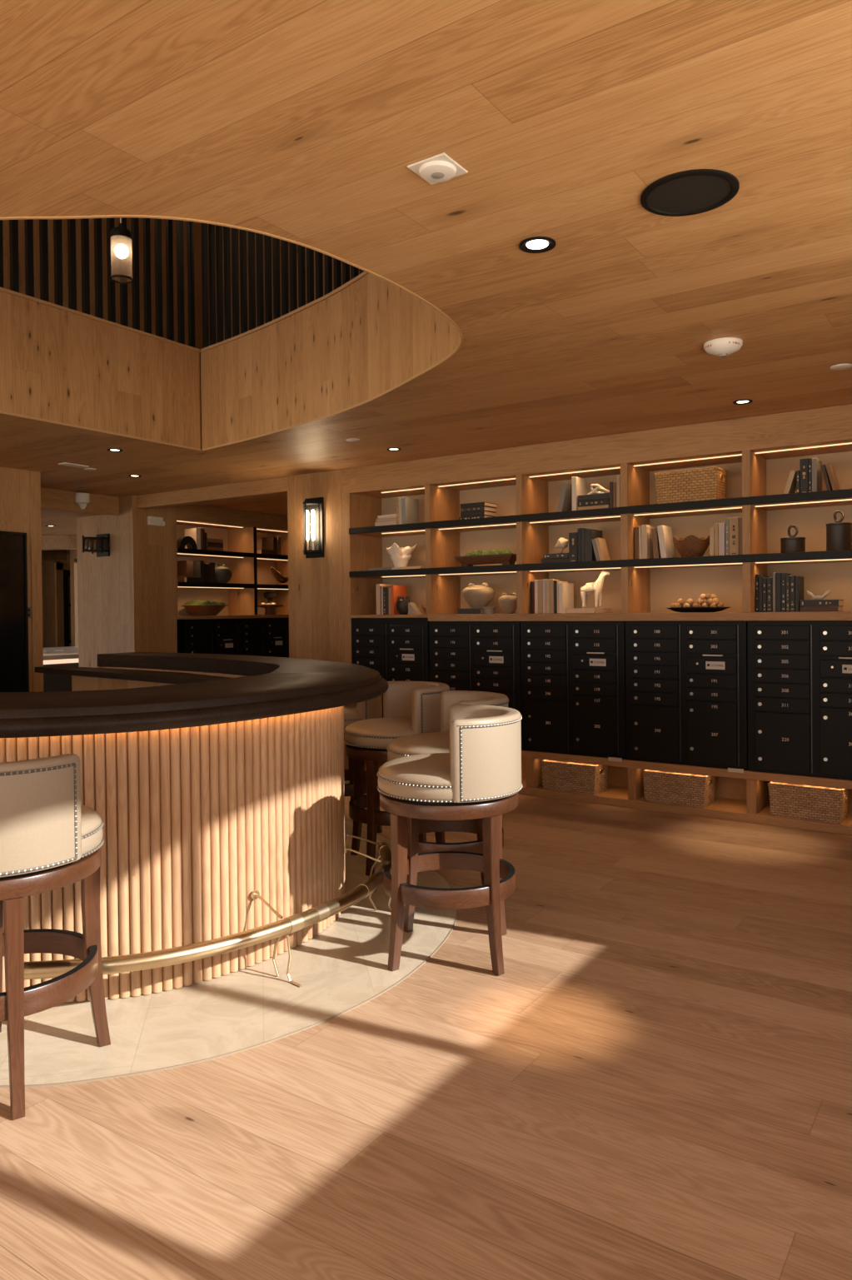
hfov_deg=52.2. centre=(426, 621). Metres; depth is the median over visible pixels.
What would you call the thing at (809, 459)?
book
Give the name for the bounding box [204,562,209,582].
book
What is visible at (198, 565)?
book
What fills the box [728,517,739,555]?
book
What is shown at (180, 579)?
book
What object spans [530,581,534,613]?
book
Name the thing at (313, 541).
bulb socket
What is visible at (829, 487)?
book
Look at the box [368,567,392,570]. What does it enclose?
book
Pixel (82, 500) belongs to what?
fire alarm strobe
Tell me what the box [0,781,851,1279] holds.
floor
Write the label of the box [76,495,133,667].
wall pier
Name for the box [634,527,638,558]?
book
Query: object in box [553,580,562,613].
book
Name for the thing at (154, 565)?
wall
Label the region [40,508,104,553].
ceiling
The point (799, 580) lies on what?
book
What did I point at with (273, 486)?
beam
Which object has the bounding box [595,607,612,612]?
book
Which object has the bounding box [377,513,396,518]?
book
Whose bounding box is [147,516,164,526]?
emergency light
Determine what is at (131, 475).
recessed light
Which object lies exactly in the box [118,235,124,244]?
bulb socket
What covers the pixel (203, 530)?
book
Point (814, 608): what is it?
book
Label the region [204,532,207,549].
book
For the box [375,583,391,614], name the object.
book
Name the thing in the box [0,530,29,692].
wall panel
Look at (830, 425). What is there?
wall
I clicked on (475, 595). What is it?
vase
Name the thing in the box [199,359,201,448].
trim
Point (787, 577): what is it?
book
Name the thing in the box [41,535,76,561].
wall
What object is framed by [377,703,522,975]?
bar stool
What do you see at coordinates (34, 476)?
trim
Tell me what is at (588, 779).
wicker basket
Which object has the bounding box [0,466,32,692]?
wall
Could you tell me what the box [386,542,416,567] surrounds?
vase
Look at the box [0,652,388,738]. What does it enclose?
countertop
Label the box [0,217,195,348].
wall
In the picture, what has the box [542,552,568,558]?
book
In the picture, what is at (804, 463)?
book
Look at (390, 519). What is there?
book
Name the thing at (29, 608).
wall outlet
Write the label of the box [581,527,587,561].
book
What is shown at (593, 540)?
book
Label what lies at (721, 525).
book
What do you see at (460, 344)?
trim
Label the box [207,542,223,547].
book
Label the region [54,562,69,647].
trim
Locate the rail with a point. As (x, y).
(167, 957)
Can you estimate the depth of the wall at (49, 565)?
15.04 m
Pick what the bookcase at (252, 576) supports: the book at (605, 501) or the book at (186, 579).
the book at (186, 579)
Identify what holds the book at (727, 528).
on the bookcase at (526, 523)
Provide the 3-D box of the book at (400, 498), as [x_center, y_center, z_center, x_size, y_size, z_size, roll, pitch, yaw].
[-0.171,-0.928,7.431,0.023,0.245,0.170,0,1,34]
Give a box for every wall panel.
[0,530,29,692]
[200,222,364,348]
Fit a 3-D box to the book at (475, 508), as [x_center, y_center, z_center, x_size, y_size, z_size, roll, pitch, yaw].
[0.424,-0.900,7.040,0.221,0.035,0.190,0,1,34]
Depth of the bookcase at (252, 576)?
10.62 m
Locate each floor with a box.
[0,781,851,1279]
[0,819,456,1085]
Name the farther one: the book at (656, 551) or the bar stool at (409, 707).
the book at (656, 551)
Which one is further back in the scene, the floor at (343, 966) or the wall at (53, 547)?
the wall at (53, 547)
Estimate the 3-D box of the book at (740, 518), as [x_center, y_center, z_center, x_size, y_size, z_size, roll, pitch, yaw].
[2.144,-0.566,5.870,0.022,0.256,0.170,0,1,34]
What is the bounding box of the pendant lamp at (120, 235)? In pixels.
[109,217,133,283]
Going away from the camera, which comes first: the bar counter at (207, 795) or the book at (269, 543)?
the bar counter at (207, 795)
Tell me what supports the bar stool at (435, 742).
on the floor at (343, 966)
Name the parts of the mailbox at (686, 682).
mail door, mail door, mail door, mail door, mail door, mail door, parcel door, mail door, mail door, parcel door, outgoing door, mail door, mail door, label plate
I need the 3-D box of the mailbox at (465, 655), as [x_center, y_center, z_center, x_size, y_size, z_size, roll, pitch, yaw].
[0.484,0.485,7.011,0.829,0.977,0.438,0,1,34]
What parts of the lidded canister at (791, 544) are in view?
lid, ring handle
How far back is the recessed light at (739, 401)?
5.21 m
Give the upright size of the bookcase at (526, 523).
2.445 m
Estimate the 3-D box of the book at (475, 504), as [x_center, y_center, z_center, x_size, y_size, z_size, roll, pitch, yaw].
[0.427,-0.935,7.044,0.225,0.031,0.200,0,1,34]
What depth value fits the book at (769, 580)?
5.70 m
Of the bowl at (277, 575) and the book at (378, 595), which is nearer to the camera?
the book at (378, 595)
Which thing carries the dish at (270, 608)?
on the bookcase at (252, 576)
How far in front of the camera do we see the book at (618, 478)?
6.27 m
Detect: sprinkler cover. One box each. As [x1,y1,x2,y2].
[83,468,96,470]
[345,438,360,442]
[830,363,851,370]
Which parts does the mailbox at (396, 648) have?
mail door, mail door, mail door, mail door, mail door, mail door, mail door, outgoing door, mail door, mail door, label plate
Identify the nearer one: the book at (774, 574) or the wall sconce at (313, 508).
the book at (774, 574)
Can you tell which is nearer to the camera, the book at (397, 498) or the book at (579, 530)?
the book at (579, 530)
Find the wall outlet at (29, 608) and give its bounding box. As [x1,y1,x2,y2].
[28,607,30,617]
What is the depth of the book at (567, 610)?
6.45 m
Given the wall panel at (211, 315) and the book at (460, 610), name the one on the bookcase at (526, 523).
the book at (460, 610)
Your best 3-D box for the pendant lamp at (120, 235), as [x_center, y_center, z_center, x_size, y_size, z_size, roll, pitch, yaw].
[-1.576,-2.945,4.465,0.107,2.377,0.107,0,1,34]
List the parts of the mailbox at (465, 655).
mail door, mail door, mail door, mail door, mail door, mail door, outgoing door, mail door, mail door, parcel door, mail door, mail door, label plate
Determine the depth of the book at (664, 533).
6.12 m
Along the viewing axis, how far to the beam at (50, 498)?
8.74 m
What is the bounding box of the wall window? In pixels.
[69,549,78,646]
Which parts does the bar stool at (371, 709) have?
leg, seat, backrest, leg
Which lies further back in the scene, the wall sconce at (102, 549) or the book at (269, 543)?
the book at (269, 543)
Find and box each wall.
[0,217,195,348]
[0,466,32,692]
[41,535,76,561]
[44,553,69,647]
[131,495,287,652]
[214,224,851,769]
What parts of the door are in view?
glass pane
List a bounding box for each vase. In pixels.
[214,563,232,582]
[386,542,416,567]
[395,596,409,614]
[462,582,494,607]
[498,592,517,613]
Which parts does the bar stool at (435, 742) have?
seat, backrest, leg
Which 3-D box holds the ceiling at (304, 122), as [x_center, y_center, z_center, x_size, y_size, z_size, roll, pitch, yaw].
[-1.633,-1.387,4.101,9.100,0.267,13.400,0,1,34]
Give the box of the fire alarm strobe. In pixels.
[74,493,89,508]
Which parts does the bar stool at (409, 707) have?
leg, swivel plate, leg, seat, backrest, leg, leg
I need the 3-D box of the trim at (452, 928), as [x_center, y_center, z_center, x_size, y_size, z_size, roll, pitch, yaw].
[-1.807,1.361,4.571,4.278,0.005,4.405,0,1,34]
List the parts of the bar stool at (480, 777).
leg, leg, seat, swivel plate, backrest, leg, leg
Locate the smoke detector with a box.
[703,337,742,357]
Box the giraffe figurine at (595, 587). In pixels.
[580,570,609,607]
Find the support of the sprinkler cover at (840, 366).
attached to the ceiling at (304, 122)
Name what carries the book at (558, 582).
on the bookcase at (526, 523)
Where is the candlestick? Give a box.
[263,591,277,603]
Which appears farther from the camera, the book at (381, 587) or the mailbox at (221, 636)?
the mailbox at (221, 636)
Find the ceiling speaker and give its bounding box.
[640,169,739,216]
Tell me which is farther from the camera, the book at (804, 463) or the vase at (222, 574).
the vase at (222, 574)
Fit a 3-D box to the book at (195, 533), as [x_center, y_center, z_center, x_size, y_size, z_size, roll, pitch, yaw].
[-2.682,-0.939,10.003,0.200,0.253,0.061,0,1,34]
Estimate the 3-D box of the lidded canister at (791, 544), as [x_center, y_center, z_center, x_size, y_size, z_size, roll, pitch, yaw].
[2.397,-0.535,5.687,0.153,0.194,0.153,0,1,24]
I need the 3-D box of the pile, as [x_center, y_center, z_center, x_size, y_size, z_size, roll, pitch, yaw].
[-4.795,0.381,11.374,0.090,0.030,0.108,0,1,34]
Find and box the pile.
[53,649,64,652]
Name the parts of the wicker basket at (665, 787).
lid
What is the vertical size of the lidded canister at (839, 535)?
0.272 m
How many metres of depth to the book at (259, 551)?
10.83 m
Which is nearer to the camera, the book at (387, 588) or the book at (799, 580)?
the book at (799, 580)
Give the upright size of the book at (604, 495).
0.041 m
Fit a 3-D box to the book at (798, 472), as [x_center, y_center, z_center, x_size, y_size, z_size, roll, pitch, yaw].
[2.438,-0.891,5.665,0.019,0.162,0.170,0,1,34]
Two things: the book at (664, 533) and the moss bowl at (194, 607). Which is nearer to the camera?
the book at (664, 533)
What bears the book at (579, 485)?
on the bookcase at (526, 523)
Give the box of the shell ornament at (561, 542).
[553,537,568,552]
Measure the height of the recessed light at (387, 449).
0.007 m
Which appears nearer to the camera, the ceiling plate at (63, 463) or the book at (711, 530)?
the book at (711, 530)
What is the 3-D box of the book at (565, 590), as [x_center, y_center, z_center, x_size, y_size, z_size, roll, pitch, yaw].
[1.068,-0.177,6.624,0.030,0.229,0.200,0,1,34]
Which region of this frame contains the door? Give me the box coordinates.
[63,569,71,647]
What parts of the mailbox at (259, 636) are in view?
mail door, mail door, mail door, mail door, mail door, outgoing door, mail door, mail door, mail door, mail door, label plate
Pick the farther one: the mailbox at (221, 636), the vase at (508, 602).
the mailbox at (221, 636)
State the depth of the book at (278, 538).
11.04 m
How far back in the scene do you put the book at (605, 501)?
6.38 m
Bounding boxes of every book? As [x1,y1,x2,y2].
[177,560,193,577]
[177,575,184,582]
[184,527,200,549]
[184,577,200,582]
[191,527,202,549]
[193,560,204,582]
[202,528,204,549]
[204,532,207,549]
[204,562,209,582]
[204,562,214,582]
[207,537,223,542]
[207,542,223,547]
[207,547,223,551]
[256,549,273,554]
[262,537,277,554]
[277,537,280,554]
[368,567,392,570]
[374,520,397,526]
[375,517,396,522]
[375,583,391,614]
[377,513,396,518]
[379,585,390,614]
[381,587,383,614]
[383,587,386,614]
[386,587,390,614]
[388,587,391,614]
[390,585,407,614]
[392,566,425,569]
[396,497,398,524]
[398,497,401,524]
[401,497,418,523]
[457,608,483,613]
[458,514,494,519]
[460,502,497,508]
[460,506,496,512]
[460,510,495,517]
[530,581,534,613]
[532,582,534,613]
[534,579,537,613]
[537,579,542,613]
[541,557,568,562]
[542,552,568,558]
[542,579,545,613]
[545,579,549,613]
[549,579,562,613]
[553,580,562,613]
[556,482,572,512]
[557,581,567,613]
[558,582,573,613]
[565,607,595,612]
[568,532,577,562]
[571,476,587,510]
[577,493,609,501]
[577,498,609,507]
[577,504,609,510]
[577,527,581,561]
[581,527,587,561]
[584,528,602,561]
[591,538,599,560]
[594,537,610,560]
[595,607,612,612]
[609,481,612,508]
[612,482,616,507]
[616,476,620,507]
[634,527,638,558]
[638,526,641,558]
[641,524,656,558]
[651,527,661,557]
[657,525,675,557]
[709,527,714,556]
[714,523,718,555]
[718,522,725,555]
[725,518,729,555]
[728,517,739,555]
[738,517,742,554]
[755,574,762,612]
[758,575,767,612]
[762,577,767,612]
[766,577,772,612]
[772,572,776,612]
[776,572,781,612]
[781,572,791,612]
[783,470,796,493]
[785,574,791,612]
[789,575,795,612]
[795,576,803,612]
[796,470,800,493]
[799,458,808,493]
[799,599,843,606]
[799,606,842,611]
[808,458,811,492]
[811,458,821,491]
[820,464,832,490]
[825,463,839,490]
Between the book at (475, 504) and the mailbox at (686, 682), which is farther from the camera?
the book at (475, 504)
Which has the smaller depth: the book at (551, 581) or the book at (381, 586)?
the book at (551, 581)
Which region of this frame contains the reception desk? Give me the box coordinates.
[43,646,78,692]
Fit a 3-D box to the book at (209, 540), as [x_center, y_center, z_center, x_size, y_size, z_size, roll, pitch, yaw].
[-2.524,-0.943,10.201,0.160,0.043,0.237,0,1,34]
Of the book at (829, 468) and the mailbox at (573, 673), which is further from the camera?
the mailbox at (573, 673)
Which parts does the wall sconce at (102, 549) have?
lamp shade, plate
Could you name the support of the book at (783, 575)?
on the bookcase at (526, 523)
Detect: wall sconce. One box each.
[82,533,109,557]
[302,497,323,557]
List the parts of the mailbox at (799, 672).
mail door, mail door, mail door, mail door, parcel door, mail door, mail door, outgoing door, mail door, mail door, mail door, mail door, parcel door, label plate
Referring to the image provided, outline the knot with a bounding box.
[587,483,609,494]
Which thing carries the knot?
on the book at (604, 495)
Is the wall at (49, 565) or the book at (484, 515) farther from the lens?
the wall at (49, 565)
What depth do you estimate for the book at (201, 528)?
9.98 m
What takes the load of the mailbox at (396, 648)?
on the bookcase at (526, 523)
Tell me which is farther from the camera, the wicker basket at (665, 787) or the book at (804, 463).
the wicker basket at (665, 787)
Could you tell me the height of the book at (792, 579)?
0.232 m
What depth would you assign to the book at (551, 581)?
6.58 m
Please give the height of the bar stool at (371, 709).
0.985 m
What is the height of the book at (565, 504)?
0.235 m
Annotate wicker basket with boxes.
[540,759,607,794]
[642,769,716,807]
[767,781,848,823]
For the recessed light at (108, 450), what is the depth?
6.55 m
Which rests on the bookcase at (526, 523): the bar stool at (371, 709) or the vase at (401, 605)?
the vase at (401, 605)
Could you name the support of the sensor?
attached to the ceiling at (304, 122)
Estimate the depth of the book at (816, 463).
5.55 m
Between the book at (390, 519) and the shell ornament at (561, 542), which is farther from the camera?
the book at (390, 519)
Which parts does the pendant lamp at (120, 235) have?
bulb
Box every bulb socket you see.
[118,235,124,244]
[312,540,314,549]
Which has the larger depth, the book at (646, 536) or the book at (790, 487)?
the book at (646, 536)
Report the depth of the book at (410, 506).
7.39 m
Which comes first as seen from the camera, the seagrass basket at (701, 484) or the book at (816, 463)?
the book at (816, 463)
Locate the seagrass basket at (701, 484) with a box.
[654,466,727,503]
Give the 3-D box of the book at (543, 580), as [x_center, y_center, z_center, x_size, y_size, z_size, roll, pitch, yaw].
[0.945,-0.192,6.689,0.024,0.260,0.170,0,1,34]
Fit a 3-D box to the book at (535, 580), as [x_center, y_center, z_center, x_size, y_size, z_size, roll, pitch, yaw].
[0.890,-0.191,6.726,0.026,0.258,0.170,0,1,34]
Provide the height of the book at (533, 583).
0.239 m
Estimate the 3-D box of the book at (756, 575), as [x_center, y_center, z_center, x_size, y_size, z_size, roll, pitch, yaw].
[2.232,-0.187,5.816,0.019,0.247,0.170,0,1,34]
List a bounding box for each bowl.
[181,600,228,615]
[269,566,288,582]
[672,535,709,557]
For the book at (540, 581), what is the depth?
6.64 m
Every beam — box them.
[40,487,119,515]
[137,476,287,509]
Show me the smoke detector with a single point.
(721, 347)
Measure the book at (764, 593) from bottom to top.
0.227 m
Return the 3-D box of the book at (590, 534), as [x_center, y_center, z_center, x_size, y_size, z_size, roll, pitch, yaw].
[1.251,-0.559,6.493,0.055,0.245,0.200,0,1,34]
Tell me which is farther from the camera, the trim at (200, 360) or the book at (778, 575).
the trim at (200, 360)
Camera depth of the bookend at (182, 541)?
9.78 m
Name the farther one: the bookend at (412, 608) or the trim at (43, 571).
the trim at (43, 571)
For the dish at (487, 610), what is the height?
0.058 m
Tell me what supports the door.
in the wall at (49, 565)
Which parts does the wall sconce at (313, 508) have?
lamp shade, bulb, bulb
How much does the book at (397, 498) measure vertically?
0.247 m
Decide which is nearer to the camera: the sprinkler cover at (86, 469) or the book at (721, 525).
the book at (721, 525)
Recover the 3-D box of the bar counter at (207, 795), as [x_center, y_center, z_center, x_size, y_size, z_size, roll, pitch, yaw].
[-1.879,0.817,4.595,3.575,1.087,3.747,0,1,34]
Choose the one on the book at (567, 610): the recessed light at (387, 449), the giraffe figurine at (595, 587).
the giraffe figurine at (595, 587)
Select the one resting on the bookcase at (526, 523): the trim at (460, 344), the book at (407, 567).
the book at (407, 567)
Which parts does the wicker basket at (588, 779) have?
lid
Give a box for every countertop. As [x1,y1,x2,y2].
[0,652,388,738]
[34,665,233,691]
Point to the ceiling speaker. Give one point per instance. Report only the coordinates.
(689, 192)
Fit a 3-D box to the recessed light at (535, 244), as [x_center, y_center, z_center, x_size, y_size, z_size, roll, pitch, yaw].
[0.376,-1.271,2.942,0.124,0.007,0.124,0,1,34]
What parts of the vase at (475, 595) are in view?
lug handle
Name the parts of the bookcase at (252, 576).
shelf, shelf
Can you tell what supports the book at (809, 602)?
on the book at (814, 608)
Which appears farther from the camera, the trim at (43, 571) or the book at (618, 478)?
the trim at (43, 571)
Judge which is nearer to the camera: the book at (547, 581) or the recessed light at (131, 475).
the book at (547, 581)
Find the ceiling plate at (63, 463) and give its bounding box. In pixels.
[57,462,88,468]
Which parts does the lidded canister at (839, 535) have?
lid, ring handle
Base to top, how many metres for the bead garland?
0.106 m
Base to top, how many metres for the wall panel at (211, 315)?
2.062 m
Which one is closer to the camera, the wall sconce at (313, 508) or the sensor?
the sensor
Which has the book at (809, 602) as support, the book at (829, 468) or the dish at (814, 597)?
the dish at (814, 597)
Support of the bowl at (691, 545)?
on the bookcase at (526, 523)
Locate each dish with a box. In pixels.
[257,602,283,614]
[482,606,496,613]
[806,590,830,599]
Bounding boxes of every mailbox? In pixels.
[176,618,240,655]
[240,617,288,657]
[351,617,429,717]
[428,621,521,724]
[520,621,626,759]
[625,620,751,770]
[747,620,851,780]
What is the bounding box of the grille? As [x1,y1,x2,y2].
[647,174,731,212]
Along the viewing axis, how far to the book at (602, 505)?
6.38 m
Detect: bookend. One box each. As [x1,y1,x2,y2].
[176,536,197,548]
[408,602,422,614]
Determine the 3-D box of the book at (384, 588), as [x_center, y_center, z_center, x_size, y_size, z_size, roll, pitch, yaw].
[-0.308,-0.179,7.538,0.034,0.239,0.170,0,1,34]
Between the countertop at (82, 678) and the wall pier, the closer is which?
the countertop at (82, 678)
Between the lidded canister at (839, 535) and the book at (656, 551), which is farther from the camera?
the book at (656, 551)
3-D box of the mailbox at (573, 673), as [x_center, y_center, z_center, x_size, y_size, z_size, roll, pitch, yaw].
[1.174,0.484,6.544,0.826,0.977,0.438,0,1,34]
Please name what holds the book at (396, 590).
on the bookcase at (526, 523)
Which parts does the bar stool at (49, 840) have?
leg, leg, backrest, swivel plate, seat, leg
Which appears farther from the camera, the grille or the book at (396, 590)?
the book at (396, 590)
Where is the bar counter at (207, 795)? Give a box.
[0,652,388,1002]
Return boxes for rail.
[24,831,391,986]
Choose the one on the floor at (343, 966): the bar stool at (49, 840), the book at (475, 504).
the bar stool at (49, 840)
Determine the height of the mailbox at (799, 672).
0.977 m
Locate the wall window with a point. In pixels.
(73, 555)
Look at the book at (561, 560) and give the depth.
6.56 m
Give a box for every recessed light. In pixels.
[107,448,122,452]
[128,474,141,477]
[386,448,401,451]
[518,236,555,253]
[732,399,752,404]
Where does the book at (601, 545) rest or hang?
on the bookcase at (526, 523)
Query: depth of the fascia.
5.74 m
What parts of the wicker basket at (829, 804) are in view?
lid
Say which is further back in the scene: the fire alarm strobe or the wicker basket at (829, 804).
the fire alarm strobe
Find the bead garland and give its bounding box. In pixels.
[670,593,723,607]
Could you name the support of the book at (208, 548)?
on the bookcase at (252, 576)
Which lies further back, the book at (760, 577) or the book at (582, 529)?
the book at (582, 529)
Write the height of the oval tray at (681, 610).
0.036 m
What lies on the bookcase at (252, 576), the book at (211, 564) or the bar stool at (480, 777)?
the book at (211, 564)
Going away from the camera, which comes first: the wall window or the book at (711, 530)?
the book at (711, 530)
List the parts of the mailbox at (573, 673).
mail door, mail door, mail door, mail door, mail door, mail door, parcel door, outgoing door, mail door, mail door, mail door, mail door, parcel door, label plate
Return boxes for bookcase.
[175,518,288,619]
[341,441,851,835]
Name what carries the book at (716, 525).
on the bookcase at (526, 523)
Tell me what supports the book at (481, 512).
on the book at (484, 515)
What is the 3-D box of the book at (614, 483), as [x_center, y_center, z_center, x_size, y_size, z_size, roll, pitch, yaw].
[1.410,-0.908,6.361,0.023,0.199,0.170,0,1,34]
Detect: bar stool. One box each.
[0,753,110,1120]
[343,675,382,832]
[343,681,449,876]
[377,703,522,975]
[386,690,508,885]
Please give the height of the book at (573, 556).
0.228 m
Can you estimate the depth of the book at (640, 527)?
6.19 m
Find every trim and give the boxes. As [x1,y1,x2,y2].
[0,214,463,451]
[0,271,368,352]
[0,818,457,1087]
[29,470,43,692]
[41,560,46,647]
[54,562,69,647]
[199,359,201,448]
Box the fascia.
[0,273,460,448]
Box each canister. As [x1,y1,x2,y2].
[780,524,805,552]
[826,509,851,551]
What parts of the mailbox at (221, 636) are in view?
mail door, mail door, mail door, mail door, outgoing door, mail door, mail door, mail door, label plate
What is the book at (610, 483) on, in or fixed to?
on the bookcase at (526, 523)
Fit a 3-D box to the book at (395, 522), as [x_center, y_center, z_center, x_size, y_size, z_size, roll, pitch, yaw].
[-0.298,-0.831,7.519,0.229,0.050,0.170,0,1,34]
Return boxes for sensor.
[407,152,468,184]
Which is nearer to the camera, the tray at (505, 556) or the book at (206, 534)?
the tray at (505, 556)
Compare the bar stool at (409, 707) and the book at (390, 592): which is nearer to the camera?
the bar stool at (409, 707)
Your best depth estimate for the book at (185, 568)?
9.97 m
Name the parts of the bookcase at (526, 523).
shelf, shelf, label strip, panel, rail, label strip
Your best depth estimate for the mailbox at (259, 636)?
10.69 m
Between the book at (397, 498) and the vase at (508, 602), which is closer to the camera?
the vase at (508, 602)
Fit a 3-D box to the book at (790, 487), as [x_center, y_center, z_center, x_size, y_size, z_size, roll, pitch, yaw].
[2.394,-0.893,5.695,0.075,0.166,0.170,0,1,34]
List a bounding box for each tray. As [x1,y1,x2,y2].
[454,548,516,566]
[667,607,729,612]
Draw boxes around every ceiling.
[0,0,851,515]
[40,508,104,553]
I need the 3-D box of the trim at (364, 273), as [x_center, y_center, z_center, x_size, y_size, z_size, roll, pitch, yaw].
[-1.433,-2.026,4.190,3.462,0.020,3.954,0,1,34]

